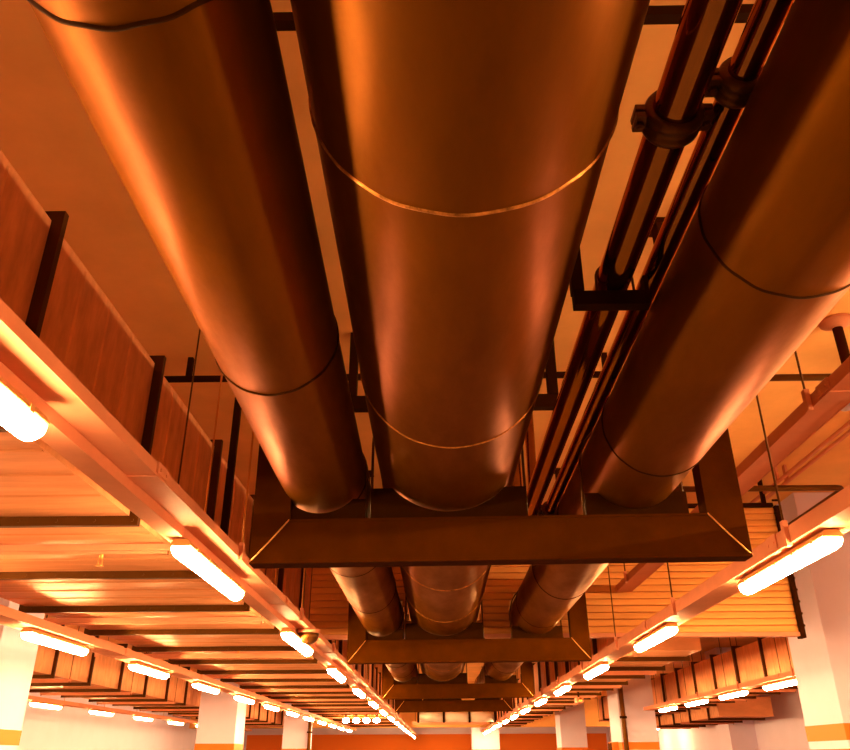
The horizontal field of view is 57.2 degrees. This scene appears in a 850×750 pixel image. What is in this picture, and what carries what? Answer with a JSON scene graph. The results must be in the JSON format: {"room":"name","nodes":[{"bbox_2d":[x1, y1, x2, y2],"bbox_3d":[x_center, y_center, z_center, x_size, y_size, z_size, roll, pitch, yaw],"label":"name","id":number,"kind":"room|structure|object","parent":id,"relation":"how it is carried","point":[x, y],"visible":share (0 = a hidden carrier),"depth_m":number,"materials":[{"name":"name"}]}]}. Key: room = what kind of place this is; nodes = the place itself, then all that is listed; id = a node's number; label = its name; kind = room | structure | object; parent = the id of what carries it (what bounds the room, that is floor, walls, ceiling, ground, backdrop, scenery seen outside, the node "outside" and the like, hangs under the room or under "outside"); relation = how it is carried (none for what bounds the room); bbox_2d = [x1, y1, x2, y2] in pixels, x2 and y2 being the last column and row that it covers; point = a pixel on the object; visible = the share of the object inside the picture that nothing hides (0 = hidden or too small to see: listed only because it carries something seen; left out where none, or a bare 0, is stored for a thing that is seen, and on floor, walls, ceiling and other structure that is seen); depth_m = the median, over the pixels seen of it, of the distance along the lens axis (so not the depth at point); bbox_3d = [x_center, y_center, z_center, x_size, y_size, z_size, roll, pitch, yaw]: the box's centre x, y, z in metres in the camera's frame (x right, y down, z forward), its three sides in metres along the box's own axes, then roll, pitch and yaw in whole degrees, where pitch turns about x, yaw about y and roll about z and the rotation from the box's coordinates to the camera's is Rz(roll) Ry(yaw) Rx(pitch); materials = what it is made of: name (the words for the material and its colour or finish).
{"room":"underground parking garage","nodes":[
{"label":"underground parking garage","id":0,"kind":"room"},
{"bbox_2d":[17,693,245,749],"bbox_3d":[-9.779,7.682,17.029,0.206,4.300,51.000,-1,-26,1],"label":"wall","id":1,"kind":"structure","parent":0,"point":[65,728],"depth_m":22.66,"materials":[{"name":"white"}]},
{"bbox_2d":[189,681,609,728],"bbox_3d":[-0.116,13.351,31.608,18.600,1.700,0.500,-1,-26,1],"label":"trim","id":2,"kind":"structure","parent":1,"relation":"attached to","point":[591,707],"depth_m":31.09,"materials":[{"name":"concrete"}]},
{"bbox_2d":[0,0,849,680],"bbox_3d":[-0.392,5.558,17.892,19.000,0.200,51.400,-1,-26,1],"label":"ceiling","id":3,"kind":"structure","parent":0,"point":[47,135],"depth_m":4.69,"materials":[{"name":"concrete"}]},
{"bbox_2d":[27,627,251,730],"bbox_3d":[-7.161,6.440,17.310,0.227,1.843,30.500,-1,-26,1],"label":"cable tray","id":4,"kind":"object","parent":3,"relation":"hanging from","point":[30,698],"visible":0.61,"depth_m":17.22,"materials":[{"name":"silver"}]},
{"bbox_2d":[29,701,61,709],"bbox_3d":[-7.178,6.258,14.781,0.103,0.097,1.160,-1,-26,1],"label":"lamp","id":5,"kind":"object","parent":4,"relation":"attached to","point":[32,703],"visible":1,"depth_m":14.68,"materials":[{"name":"beige plastic"}]},
{"bbox_2d":[89,709,113,715],"bbox_3d":[-7.131,7.448,17.204,0.103,0.097,1.160,-1,-26,1],"label":"lamp","id":6,"kind":"object","parent":4,"relation":"attached to","point":[91,711],"visible":1,"depth_m":17.09,"materials":[{"name":"beige plastic"}]},
{"bbox_2d":[89,711,112,715],"bbox_3d":[-7.131,7.466,17.195,0.088,0.056,1.152,-1,-26,1],"label":"diffuser","id":7,"kind":"object","parent":6,"relation":"attached to","point":[107,713],"depth_m":17.16,"materials":[{"name":"beige plastic"}]},
{"bbox_2d":[134,715,152,720],"bbox_3d":[-7.085,8.638,19.628,0.103,0.097,1.160,-1,-26,1],"label":"lamp","id":8,"kind":"object","parent":4,"relation":"attached to","point":[137,717],"visible":1,"depth_m":19.50,"materials":[{"name":"beige plastic"}]},
{"bbox_2d":[134,717,152,720],"bbox_3d":[-7.085,8.656,19.619,0.088,0.056,1.152,-1,-26,1],"label":"diffuser","id":9,"kind":"object","parent":8,"relation":"attached to","point":[137,718],"depth_m":19.61,"materials":[{"name":"beige plastic"}]},
{"bbox_2d":[168,720,183,724],"bbox_3d":[-7.038,9.828,22.051,0.103,0.097,1.160,-1,-26,1],"label":"lamp","id":10,"kind":"object","parent":4,"relation":"attached to","point":[170,721],"visible":1,"depth_m":21.96,"materials":[{"name":"beige plastic"}]},
{"bbox_2d":[168,722,183,724],"bbox_3d":[-7.038,9.846,22.042,0.088,0.056,1.152,-1,-26,1],"label":"diffuser","id":11,"kind":"object","parent":10,"relation":"attached to","point":[177,723],"depth_m":22.05,"materials":[{"name":"beige plastic"}]},
{"bbox_2d":[29,625,284,726],"bbox_3d":[-6.224,6.824,18.218,1.700,1.740,28.500,-1,-26,1],"label":"duct","id":12,"kind":"object","parent":3,"relation":"hanging from","point":[101,679],"visible":0.53,"depth_m":14.45,"materials":[{"name":"metal"}]},
{"bbox_2d":[0,604,355,730],"bbox_3d":[-3.106,6.285,17.029,0.327,1.845,31.000,-1,-26,1],"label":"cable tray","id":13,"kind":"object","parent":3,"relation":"hanging from","point":[9,617],"visible":0.66,"depth_m":8.12,"materials":[{"name":"silver"}]},
{"bbox_2d":[20,628,89,655],"bbox_3d":[-3.240,2.358,6.871,0.103,0.097,1.160,-1,-26,1],"label":"lamp","id":14,"kind":"object","parent":13,"relation":"attached to","point":[29,634],"visible":1,"depth_m":6.74,"materials":[{"name":"beige plastic"}]},
{"bbox_2d":[128,661,169,678],"bbox_3d":[-3.197,3.438,9.070,0.103,0.097,1.160,-1,-26,1],"label":"lamp","id":15,"kind":"object","parent":13,"relation":"attached to","point":[133,665],"visible":1,"depth_m":8.91,"materials":[{"name":"beige plastic"}]},
{"bbox_2d":[192,681,219,693],"bbox_3d":[-3.155,4.518,11.269,0.103,0.097,1.160,-1,-26,1],"label":"lamp","id":16,"kind":"object","parent":13,"relation":"attached to","point":[199,685],"visible":1,"depth_m":11.11,"materials":[{"name":"beige plastic"}]},
{"bbox_2d":[234,694,254,703],"bbox_3d":[-3.113,5.598,13.467,0.103,0.097,1.160,-1,-26,1],"label":"lamp","id":17,"kind":"object","parent":13,"relation":"attached to","point":[239,697],"visible":1,"depth_m":13.29,"materials":[{"name":"beige plastic"}]},
{"bbox_2d":[264,703,279,710],"bbox_3d":[-3.071,6.677,15.666,0.103,0.097,1.160,-1,-26,1],"label":"lamp","id":18,"kind":"object","parent":13,"relation":"attached to","point":[266,705],"visible":1,"depth_m":15.46,"materials":[{"name":"beige plastic"}]},
{"bbox_2d":[286,710,298,716],"bbox_3d":[-3.028,7.757,17.865,0.103,0.097,1.160,-1,-26,1],"label":"lamp","id":19,"kind":"object","parent":13,"relation":"attached to","point":[289,712],"visible":1,"depth_m":17.64,"materials":[{"name":"beige plastic"}]},
{"bbox_2d":[304,716,313,720],"bbox_3d":[-2.986,8.837,20.064,0.103,0.097,1.160,-1,-26,1],"label":"lamp","id":20,"kind":"object","parent":13,"relation":"attached to","point":[308,718],"visible":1,"depth_m":19.85,"materials":[{"name":"beige plastic"}]},
{"bbox_2d":[0,150,398,726],"bbox_3d":[-2.304,5.008,14.577,1.980,1.720,36.500,-1,-26,1],"label":"duct","id":21,"kind":"object","parent":3,"relation":"hanging from","point":[56,522],"visible":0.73,"depth_m":4.85,"materials":[{"name":"wood"}]},
{"bbox_2d":[96,554,103,566],"bbox_3d":[-1.972,1.116,4.749,0.044,0.099,0.044,-1,-26,1],"label":"sprinkler head","id":22,"kind":"object","parent":21,"relation":"attached to","point":[100,555],"visible":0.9,"depth_m":4.74},
{"bbox_2d":[343,715,348,722],"bbox_3d":[-2.322,10.115,22.933,0.200,0.219,0.200,-1,-26,1],"label":"globe lamp","id":23,"kind":"object","parent":21,"relation":"hanging from","point":[345,720],"visible":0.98,"depth_m":22.85,"materials":[{"name":"beige glass"}]},
{"bbox_2d":[353,715,359,722],"bbox_3d":[-2.022,10.111,22.929,0.200,0.219,0.200,-1,-26,1],"label":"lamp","id":24,"kind":"object","parent":21,"relation":"hanging from","point":[355,720],"visible":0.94,"depth_m":22.85,"materials":[{"name":"beige glass"}]},
{"bbox_2d":[363,715,369,722],"bbox_3d":[-1.722,10.108,22.925,0.200,0.219,0.200,-1,-26,1],"label":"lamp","id":25,"kind":"object","parent":21,"relation":"hanging from","point":[365,720],"visible":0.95,"depth_m":22.85,"materials":[{"name":"beige"}]},
{"bbox_2d":[373,715,379,722],"bbox_3d":[-1.422,10.105,22.921,0.200,0.219,0.200,-1,-26,1],"label":"globe lamp","id":26,"kind":"object","parent":21,"relation":"hanging from","point":[375,720],"visible":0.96,"depth_m":22.86,"materials":[{"name":"beige glass"}]},
{"bbox_2d":[0,298,417,736],"bbox_3d":[-0.834,7.980,20.499,0.256,1.847,43.200,-1,-26,1],"label":"mounting rail","id":27,"kind":"object","parent":3,"relation":"hanging from","point":[81,429],"visible":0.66,"depth_m":3.00,"materials":[{"name":"silver"}]},
{"bbox_2d":[0,376,49,440],"bbox_3d":[-1.201,-0.092,1.851,0.103,0.097,1.160,-1,-26,1],"label":"lamp","id":28,"kind":"object","parent":27,"relation":"attached to","point":[19,416],"visible":1,"depth_m":2.24,"materials":[{"name":"beige plastic"}]},
{"bbox_2d":[170,539,244,600],"bbox_3d":[-1.155,1.076,4.229,0.103,0.097,1.160,-1,-26,1],"label":"lamp","id":29,"kind":"object","parent":27,"relation":"attached to","point":[184,550],"visible":1,"depth_m":4.02,"materials":[{"name":"beige plastic"}]},
{"bbox_2d":[281,628,312,655],"bbox_3d":[-1.106,2.336,6.796,0.103,0.097,1.160,-1,-26,1],"label":"lamp","id":30,"kind":"object","parent":27,"relation":"attached to","point":[290,636],"visible":0.93,"depth_m":6.51,"materials":[{"name":"beige plastic"}]},
{"bbox_2d":[297,628,319,644],"bbox_3d":[-1.003,2.248,6.693,0.200,0.123,0.200,-1,-26,1],"label":"dome camera","id":31,"kind":"object","parent":27,"relation":"attached to","point":[308,636],"visible":0.98,"depth_m":6.63,"materials":[{"name":"white plastic"}]},
{"bbox_2d":[327,666,345,682],"bbox_3d":[-1.056,3.596,9.363,0.103,0.097,1.160,-1,-26,1],"label":"lamp","id":32,"kind":"object","parent":27,"relation":"attached to","point":[333,671],"visible":1,"depth_m":9.08,"materials":[{"name":"beige plastic"}]},
{"bbox_2d":[352,686,364,697],"bbox_3d":[-1.007,4.857,11.930,0.103,0.097,1.160,-1,-26,1],"label":"lamp","id":33,"kind":"object","parent":27,"relation":"attached to","point":[356,690],"visible":1,"depth_m":11.59,"materials":[{"name":"beige plastic"}]},
{"bbox_2d":[353,689,364,697],"bbox_3d":[-1.007,4.875,11.921,0.088,0.056,1.152,-1,-26,1],"label":"diffuser","id":34,"kind":"object","parent":33,"relation":"attached to","point":[359,692],"depth_m":11.70,"materials":[{"name":"beige plastic"}]},
{"bbox_2d":[368,700,377,708],"bbox_3d":[-0.958,6.117,14.497,0.103,0.097,1.160,-1,-26,1],"label":"lamp","id":35,"kind":"object","parent":27,"relation":"attached to","point":[372,703],"visible":1,"depth_m":14.16,"materials":[{"name":"beige plastic"}]},
{"bbox_2d":[380,709,386,715],"bbox_3d":[-0.908,7.378,17.064,0.103,0.097,1.160,-1,-26,1],"label":"lamp","id":36,"kind":"object","parent":27,"relation":"attached to","point":[382,711],"visible":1,"depth_m":16.64,"materials":[{"name":"beige plastic"}]},
{"bbox_2d":[220,397,241,535],"bbox_3d":[-1.419,0.664,5.718,0.050,1.740,0.040,-1,-26,1],"label":"channel","id":37,"kind":"object","parent":3,"relation":"hanging from","point":[226,509],"visible":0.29,"depth_m":5.69,"materials":[{"name":"metal"}]},
{"bbox_2d":[164,352,619,382],"bbox_3d":[-0.243,-0.058,6.005,3.550,0.200,0.040,-1,-26,1],"label":"strut","id":38,"kind":"object","parent":3,"relation":"hanging from","point":[190,363],"visible":0.11,"depth_m":5.97,"materials":[{"name":"metal"}]},
{"bbox_2d":[412,712,486,724],"bbox_3d":[0.802,10.666,26.012,2.450,1.820,0.120,-1,-26,1],"label":"cable tray","id":39,"kind":"object","parent":3,"relation":"hanging from","point":[415,721],"visible":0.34,"depth_m":25.58,"materials":[{"name":"brown metal"}]},
{"bbox_2d":[348,333,557,412],"bbox_3d":[0.197,-0.031,5.599,1.480,0.610,0.070,-1,-26,1],"label":"bracket","id":40,"kind":"object","parent":3,"relation":"hanging from","point":[544,402],"visible":0.39,"depth_m":5.51,"materials":[{"name":"metal"}]},
{"bbox_2d":[395,676,512,712],"bbox_3d":[0.578,5.951,16.248,2.465,1.962,0.190,-1,-26,1],"label":"support frame","id":41,"kind":"object","parent":3,"relation":"hanging from","point":[478,704],"visible":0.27,"depth_m":15.82,"materials":[{"name":"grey metal"}]},
{"bbox_2d":[417,711,495,722],"bbox_3d":[0.961,9.762,24.157,2.400,1.835,0.310,-1,-26,1],"label":"duct","id":42,"kind":"object","parent":3,"relation":"hanging from","point":[443,717],"visible":0.88,"depth_m":23.71,"materials":[{"name":"metal"}]},
{"bbox_2d":[382,662,533,699],"bbox_3d":[0.509,4.205,12.694,2.465,1.962,0.190,-1,-26,1],"label":"support frame","id":43,"kind":"object","parent":3,"relation":"hanging from","point":[426,687],"visible":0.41,"depth_m":12.28,"materials":[{"name":"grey metal"}]},
{"bbox_2d":[347,468,591,664],"bbox_3d":[0.420,1.936,8.072,2.465,1.962,0.190,-1,-26,1],"label":"support frame","id":44,"kind":"object","parent":3,"relation":"hanging from","point":[419,646],"visible":0.47,"depth_m":7.66,"materials":[{"name":"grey metal"}]},
{"bbox_2d":[249,217,752,568],"bbox_3d":[0.345,0.021,4.172,2.465,1.962,0.190,-1,-26,1],"label":"support frame","id":45,"kind":"object","parent":3,"relation":"hanging from","point":[398,532],"visible":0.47,"depth_m":3.76,"materials":[{"name":"brown metal"}]},
{"bbox_2d":[27,0,417,682],"bbox_3d":[-0.438,2.028,7.090,0.513,0.435,20.503,0,-26,0],"label":"pipe","id":46,"kind":"object","parent":45,"relation":"attached to","point":[189,101],"visible":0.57,"depth_m":1.78,"materials":[{"name":"metal"}]},
{"bbox_2d":[290,0,649,680],"bbox_3d":[0.186,1.877,7.153,0.833,0.757,20.504,-1,-26,1],"label":"pipe","id":47,"kind":"object","parent":45,"relation":"attached to","point":[463,145],"visible":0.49,"depth_m":1.79,"materials":[{"name":"silver metal"}]},
{"bbox_2d":[475,0,849,682],"bbox_3d":[1.101,1.989,7.080,0.486,0.483,20.500,-1,-26,1],"label":"pipe","id":48,"kind":"object","parent":45,"relation":"attached to","point":[762,258],"visible":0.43,"depth_m":2.18,"materials":[{"name":"metal"}]},
{"bbox_2d":[273,4,792,30],"bbox_3d":[0.301,-1.479,3.116,2.950,0.200,0.050,-1,-26,1],"label":"strut","id":49,"kind":"object","parent":3,"relation":"hanging from","point":[661,14],"visible":0.02,"depth_m":3.06,"materials":[{"name":"metal"}]},
{"bbox_2d":[309,479,806,639],"bbox_3d":[1.337,1.940,8.363,5.080,1.720,0.112,-1,-26,1],"label":"duct","id":50,"kind":"object","parent":3,"relation":"hanging from","point":[774,610],"visible":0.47,"depth_m":8.14,"materials":[{"name":"metal"}]},
{"bbox_2d":[489,638,700,726],"bbox_3d":[2.890,7.769,20.224,1.250,1.740,23.750,-1,-26,1],"label":"duct","id":51,"kind":"object","parent":3,"relation":"hanging from","point":[634,665],"visible":0.49,"depth_m":11.94,"materials":[{"name":"metal"}]},
{"bbox_2d":[574,692,583,703],"bbox_3d":[2.945,6.168,14.921,0.140,0.199,0.320,-1,-26,1],"label":"security camera","id":52,"kind":"object","parent":51,"relation":"hanging from","point":[578,700],"visible":1,"depth_m":14.81,"materials":[{"name":"metal"}]},
{"bbox_2d":[569,248,651,310],"bbox_3d":[0.658,-0.854,3.064,0.273,1.370,0.050,-1,-26,1],"label":"bracket","id":53,"kind":"object","parent":3,"relation":"hanging from","point":[587,300],"visible":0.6,"depth_m":2.76,"materials":[{"name":"metal"}]},
{"bbox_2d":[512,0,742,515],"bbox_3d":[0.667,-1.202,2.405,0.208,1.327,9.280,-1,-26,1],"label":"pipe","id":54,"kind":"object","parent":3,"relation":"hanging from","point":[672,116],"visible":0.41,"depth_m":2.25,"materials":[{"name":"metal"}]},
{"bbox_2d":[525,0,793,514],"bbox_3d":[0.816,-1.227,2.403,0.168,1.285,9.260,-1,-26,1],"label":"pipe","id":55,"kind":"object","parent":3,"relation":"hanging from","point":[732,84],"visible":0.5,"depth_m":2.37,"materials":[{"name":"metal"}]},
{"bbox_2d":[482,395,849,731],"bbox_3d":[2.212,7.952,20.454,0.209,1.860,43.200,-1,-26,1],"label":"mounting rail","id":56,"kind":"object","parent":3,"relation":"hanging from","point":[833,513],"visible":0.8,"depth_m":4.98,"materials":[{"name":"silver"}]},
{"bbox_2d":[521,707,529,713],"bbox_3d":[2.150,7.184,16.710,0.103,0.097,1.160,-1,-26,1],"label":"lamp","id":57,"kind":"object","parent":56,"relation":"attached to","point":[526,709],"visible":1,"depth_m":16.39,"materials":[{"name":"beige plastic"}]},
{"bbox_2d":[534,697,546,706],"bbox_3d":[2.102,5.950,14.197,0.103,0.097,1.160,-1,-26,1],"label":"lamp","id":58,"kind":"object","parent":56,"relation":"attached to","point":[542,700],"visible":1,"depth_m":13.91,"materials":[{"name":"beige plastic"}]},
{"bbox_2d":[554,684,570,695],"bbox_3d":[2.054,4.716,11.684,0.103,0.097,1.160,-1,-26,1],"label":"lamp","id":59,"kind":"object","parent":56,"relation":"attached to","point":[565,687],"visible":1,"depth_m":11.46,"materials":[{"name":"beige plastic"}]},
{"bbox_2d":[583,662,608,679],"bbox_3d":[2.005,3.482,9.171,0.103,0.097,1.160,-1,-26,1],"label":"lamp","id":60,"kind":"object","parent":56,"relation":"attached to","point":[601,667],"visible":1,"depth_m":8.95,"materials":[{"name":"beige plastic"}]},
{"bbox_2d":[633,623,677,651],"bbox_3d":[1.957,2.248,6.658,0.103,0.097,1.160,-1,-26,1],"label":"lamp","id":61,"kind":"object","parent":56,"relation":"attached to","point":[667,630],"visible":1,"depth_m":6.47,"materials":[{"name":"beige plastic"}]},
{"bbox_2d":[737,529,842,594],"bbox_3d":[1.909,1.014,4.145,0.103,0.097,1.160,-1,-26,1],"label":"lamp","id":62,"kind":"object","parent":56,"relation":"attached to","point":[826,541],"visible":1,"depth_m":3.96,"materials":[{"name":"beige plastic"}]},
{"bbox_2d":[597,637,797,721],"bbox_3d":[6.332,6.878,18.451,1.300,1.730,18.600,-1,-26,1],"label":"duct","id":63,"kind":"object","parent":3,"relation":"hanging from","point":[767,656],"visible":0.3,"depth_m":15.15,"materials":[{"name":"metal"}]},
{"bbox_2d":[656,649,773,728],"bbox_3d":[7.744,9.214,22.903,1.450,2.010,8.500,-1,-26,1],"label":"duct","id":64,"kind":"object","parent":3,"relation":"hanging from","point":[759,708],"visible":0.69,"depth_m":19.29,"materials":[{"name":"metal"}]},
{"bbox_2d":[643,637,795,710],"bbox_3d":[4.989,4.793,14.041,0.229,1.865,9.200,-1,-26,1],"label":"cable tray","id":65,"kind":"object","parent":3,"relation":"hanging from","point":[759,682],"visible":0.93,"depth_m":12.49,"materials":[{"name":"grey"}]},
{"bbox_2d":[659,705,677,711],"bbox_3d":[5.051,6.936,16.219,0.103,0.097,1.160,-1,-26,1],"label":"lamp","id":66,"kind":"object","parent":65,"relation":"attached to","point":[671,707],"visible":1,"depth_m":16.05,"materials":[{"name":"beige plastic"}]},
{"bbox_2d":[685,698,707,706],"bbox_3d":[5.017,6.054,14.424,0.103,0.097,1.160,-1,-26,1],"label":"lamp","id":67,"kind":"object","parent":65,"relation":"attached to","point":[702,700],"visible":1,"depth_m":14.29,"materials":[{"name":"beige plastic"}]},
{"bbox_2d":[718,689,747,699],"bbox_3d":[4.982,5.173,12.629,0.103,0.097,1.160,-1,-26,1],"label":"lamp","id":68,"kind":"object","parent":65,"relation":"attached to","point":[741,692],"visible":1,"depth_m":12.50,"materials":[{"name":"beige plastic"}]},
{"bbox_2d":[762,677,796,690],"bbox_3d":[4.948,4.291,10.834,0.103,0.097,1.160,-1,-26,1],"label":"lamp","id":69,"kind":"object","parent":65,"relation":"attached to","point":[791,681],"visible":0.88,"depth_m":10.78,"materials":[{"name":"beige plastic"}]},
{"bbox_2d":[616,351,849,591],"bbox_3d":[1.980,-0.066,4.785,0.184,1.278,8.000,-1,-26,1],"label":"cable tray","id":70,"kind":"object","parent":3,"relation":"hanging from","point":[831,395],"visible":0.57,"depth_m":4.17,"materials":[{"name":"brown"}]},
{"bbox_2d":[673,484,843,524],"bbox_3d":[3.379,1.330,8.625,1.790,0.410,1.630,-1,-26,1],"label":"conduit","id":71,"kind":"object","parent":3,"relation":"attached to","point":[836,488],"visible":0.47,"depth_m":7.82,"materials":[{"name":"brown"}]},
{"bbox_2d":[750,420,849,502],"bbox_3d":[3.693,-0.327,5.493,0.040,0.199,8.700,-1,-26,1],"label":"conduit","id":72,"kind":"object","parent":3,"relation":"hanging from","point":[846,425],"visible":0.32,"depth_m":7.64,"materials":[{"name":"metal"}]},
{"bbox_2d":[770,374,830,380],"bbox_3d":[3.183,-0.053,6.037,3.000,0.207,0.060,-1,-26,1],"label":"conduit","id":73,"kind":"object","parent":3,"relation":"attached to","point":[777,377],"visible":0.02,"depth_m":5.99,"materials":[{"name":"brown"}]},
{"bbox_2d":[758,429,849,502],"bbox_3d":[3.792,-0.328,5.492,0.040,0.199,8.700,-1,-26,1],"label":"conduit","id":74,"kind":"object","parent":3,"relation":"hanging from","point":[787,479],"visible":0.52,"depth_m":7.77,"materials":[{"name":"metal"}]},
{"bbox_2d":[818,313,849,363],"bbox_3d":[2.945,0.018,5.394,0.230,0.900,0.230,-1,-26,1],"label":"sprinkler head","id":75,"kind":"object","parent":3,"relation":"hanging from","point":[836,323],"visible":0.94,"depth_m":5.51,"materials":[{"name":"brown metal"}]},
{"bbox_2d":[841,403,849,410],"bbox_3d":[3.677,0.264,6.819,0.190,0.090,0.190,-1,-26,1],"label":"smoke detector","id":76,"kind":"object","parent":3,"relation":"attached to","point":[846,408],"visible":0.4,"depth_m":6.78,"materials":[{"name":"white plastic"}]},
{"bbox_2d":[244,727,608,749],"bbox_3d":[0.059,18.858,39.873,18.600,4.300,0.206,-1,-26,1],"label":"wall","id":77,"kind":"structure","parent":0,"point":[511,738],"depth_m":39.88,"materials":[{"name":"orange paint"}]},
{"bbox_2d":[607,689,809,749],"bbox_3d":[9.012,7.473,16.770,0.206,4.300,51.000,-1,-26,1],"label":"wall","id":78,"kind":"structure","parent":0,"point":[785,730],"depth_m":20.22,"materials":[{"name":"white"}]},
{"bbox_2d":[705,647,758,749],"bbox_3d":[8.661,9.923,21.758,0.700,4.300,1.100,-1,-26,1],"label":"concrete column","id":79,"kind":"structure","parent":78,"relation":"attached to","point":[738,736],"depth_m":21.29,"materials":[{"name":"white concrete"}]},
{"bbox_3d":[-0.375,9.552,15.930,19.000,0.100,51.400,-1,-26,1],"label":"floor","id":80,"kind":"structure","parent":0,"visible":0},
{"bbox_2d":[0,597,44,749],"bbox_3d":[-5.122,3.684,8.930,0.740,4.300,0.910,-1,-26,1],"label":"concrete column","id":81,"kind":"structure","parent":80,"relation":"on","point":[18,655],"depth_m":9.02,"materials":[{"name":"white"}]},
{"bbox_2d":[194,674,246,749],"bbox_3d":[-4.721,8.177,18.082,0.890,4.300,0.910,-1,-26,1],"label":"concrete column","id":82,"kind":"structure","parent":80,"relation":"on","point":[221,717],"depth_m":17.77,"materials":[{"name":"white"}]},
{"bbox_2d":[282,703,312,749],"bbox_3d":[-4.535,12.914,27.730,0.890,4.300,1.010,-1,-26,1],"label":"concrete column","id":83,"kind":"structure","parent":80,"relation":"on","point":[295,735],"depth_m":27.36,"materials":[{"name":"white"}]},
{"bbox_2d":[307,721,311,749],"bbox_3d":[-4.035,12.653,27.202,0.160,4.300,0.160,-1,-26,1],"label":"downpipe","id":84,"kind":"object","parent":83,"relation":"attached to","point":[309,731],"visible":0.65,"depth_m":27.18,"materials":[{"name":"brown metal"}]},
{"bbox_2d":[471,727,499,749],"bbox_3d":[2.552,15.480,33.019,1.160,4.300,1.010,-1,-26,1],"label":"concrete column","id":85,"kind":"structure","parent":80,"relation":"on","point":[490,740],"depth_m":32.59,"materials":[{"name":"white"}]},
{"bbox_2d":[555,703,587,749],"bbox_3d":[5.195,12.850,27.686,0.910,4.300,1.210,-1,-26,1],"label":"concrete column","id":86,"kind":"structure","parent":80,"relation":"on","point":[571,734],"depth_m":27.30,"materials":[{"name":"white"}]},
{"bbox_2d":[607,675,659,749],"bbox_3d":[4.912,8.312,18.443,0.840,4.300,1.210,-1,-26,1],"label":"concrete column","id":87,"kind":"structure","parent":80,"relation":"on","point":[638,694],"depth_m":18.06,"materials":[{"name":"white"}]},
{"bbox_2d":[608,742,618,749],"bbox_3d":[4.417,8.770,18.283,0.164,0.300,0.500,-1,-26,1],"label":"wall box","id":88,"kind":"object","parent":87,"relation":"attached to","point":[611,745],"visible":1,"depth_m":18.11,"materials":[{"name":"orange metal"}]},
{"bbox_2d":[618,687,628,749],"bbox_3d":[4.556,8.020,17.846,0.140,4.300,0.140,-1,-26,1],"label":"downpipe","id":89,"kind":"object","parent":87,"relation":"attached to","point":[623,716],"visible":0.65,"depth_m":17.86,"materials":[{"name":"brown metal"}]},
{"bbox_2d":[777,492,849,749],"bbox_3d":[4.819,3.518,8.681,0.930,4.300,0.960,-1,-26,1],"label":"concrete column","id":90,"kind":"structure","parent":80,"relation":"on","point":[821,660],"depth_m":8.70,"materials":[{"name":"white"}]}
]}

